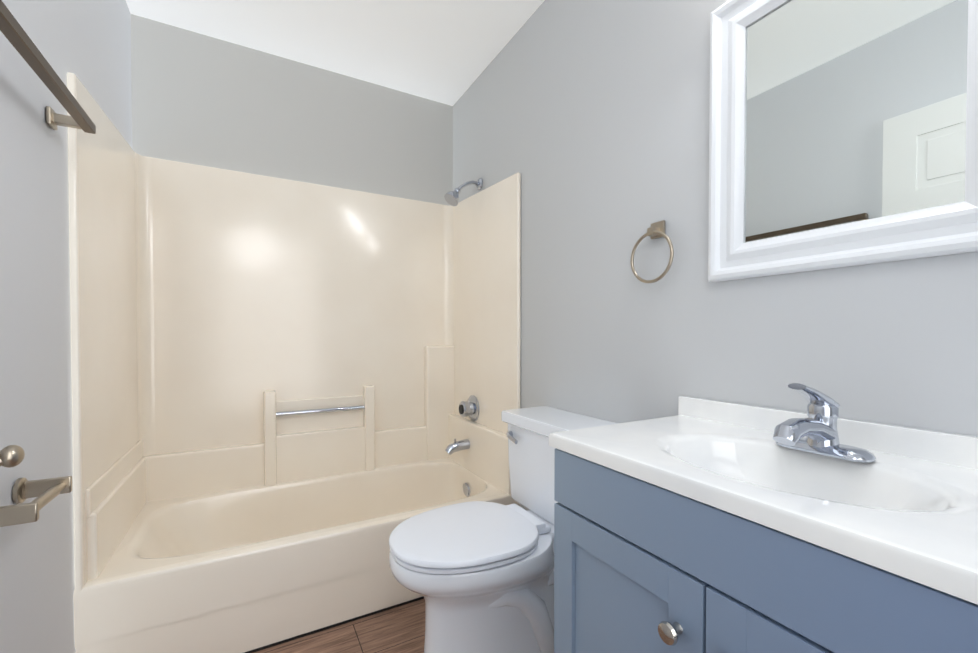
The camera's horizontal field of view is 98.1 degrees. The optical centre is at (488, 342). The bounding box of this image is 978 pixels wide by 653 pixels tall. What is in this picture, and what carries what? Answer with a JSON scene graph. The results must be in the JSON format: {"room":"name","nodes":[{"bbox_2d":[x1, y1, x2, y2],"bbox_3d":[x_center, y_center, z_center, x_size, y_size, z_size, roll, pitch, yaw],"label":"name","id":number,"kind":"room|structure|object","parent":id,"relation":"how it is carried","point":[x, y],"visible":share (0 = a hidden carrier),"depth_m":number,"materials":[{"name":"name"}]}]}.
{"room":"bathroom","nodes":[
{"label":"bathroom","id":0,"kind":"room"},
{"bbox_2d":[0,0,131,652],"bbox_3d":[-0.830,-0.169,0.455,0.100,2.460,3.340,0,1,-29],"label":"wall","id":1,"kind":"structure","parent":0,"point":[87,43],"depth_m":1.04,"materials":[{"name":"white paint"}]},
{"bbox_2d":[0,445,24,467],"bbox_3d":[-0.911,0.221,0.783,0.067,0.053,0.065,0,1,-29],"label":"door knob","id":2,"kind":"object","parent":1,"relation":"attached to","point":[12,456],"visible":1,"depth_m":0.79,"materials":[{"name":"silver metal"}]},
{"bbox_2d":[0,476,71,526],"bbox_3d":[-0.949,0.325,0.872,0.086,0.054,0.226,0,1,-29],"label":"paper holder","id":3,"kind":"object","parent":1,"relation":"attached to","point":[45,491],"visible":0.98,"depth_m":0.90,"materials":[{"name":"silver metal"}]},
{"bbox_2d":[0,0,95,133],"bbox_3d":[-0.939,-0.569,0.840,0.084,0.044,0.650,0,1,-29],"label":"towel rail","id":4,"kind":"object","parent":1,"relation":"attached to","point":[17,37],"visible":0.98,"depth_m":0.90,"materials":[{"name":"silver metal"}]},
{"bbox_2d":[131,14,452,205],"bbox_3d":[-0.909,-0.196,2.264,1.520,2.460,0.100,0,1,-29],"label":"wall","id":5,"kind":"structure","parent":0,"point":[202,99],"depth_m":2.12,"materials":[{"name":"grey paint"}]},
{"bbox_2d":[125,0,544,105],"bbox_3d":[-0.122,-1.455,0.829,1.720,0.100,3.340,0,1,-29],"label":"ceiling","id":6,"kind":"structure","parent":0,"point":[445,51],"depth_m":1.94,"materials":[{"name":"white paint"}]},
{"bbox_2d":[254,599,424,652],"bbox_3d":[-0.122,1.105,0.868,1.720,0.100,3.340,0,1,-29],"label":"floor","id":7,"kind":"structure","parent":0,"point":[400,629],"depth_m":1.51,"materials":[{"name":"wood"}]},
{"bbox_2d":[67,72,520,652],"bbox_3d":[-0.699,0.113,1.892,1.516,1.852,0.758,0,1,-29],"label":"shower","id":8,"kind":"object","parent":7,"relation":"on","point":[291,400],"visible":0.88,"depth_m":1.97,"materials":[{"name":"plastic"}]},
{"bbox_2d":[389,406,617,652],"bbox_3d":[0.035,0.658,1.400,0.724,0.777,0.480,0,1,-29],"label":"toilet","id":9,"kind":"object","parent":7,"relation":"on","point":[478,576],"visible":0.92,"depth_m":1.29,"materials":[{"name":"white ceramic"}]},
{"bbox_2d":[549,383,977,652],"bbox_3d":[0.518,0.566,0.752,0.502,0.983,0.770,0,1,-29],"label":"bathroom vanity","id":10,"kind":"object","parent":7,"relation":"on","point":[698,525],"visible":1,"depth_m":0.68,"materials":[{"name":"grey paint"}]},
{"bbox_2d":[453,0,977,509],"bbox_3d":[0.586,-0.181,1.242,0.100,2.460,3.340,0,1,-29],"label":"wall","id":11,"kind":"structure","parent":0,"point":[587,120],"depth_m":1.29,"materials":[{"name":"grey paint"}]},
{"bbox_2d":[444,178,482,205],"bbox_3d":[-0.134,-0.790,2.210,0.205,0.168,0.080,0,1,-29],"label":"shower head","id":12,"kind":"object","parent":11,"relation":"attached to","point":[451,198],"visible":1,"depth_m":2.19},
{"bbox_2d":[630,220,673,282],"bbox_3d":[0.492,-0.268,1.262,0.040,0.185,0.153,0,1,-29],"label":"towel ring","id":13,"kind":"object","parent":11,"relation":"attached to","point":[655,230],"visible":1,"depth_m":1.25,"materials":[{"name":"silver metal"}]},
{"bbox_2d":[708,0,977,281],"bbox_3d":[0.710,-0.501,0.870,0.036,0.692,0.539,0,1,-29],"label":"mirror","id":14,"kind":"object","parent":11,"relation":"attached to","point":[843,133],"visible":1,"depth_m":0.87,"materials":[{"name":"white mirror"}]}
]}

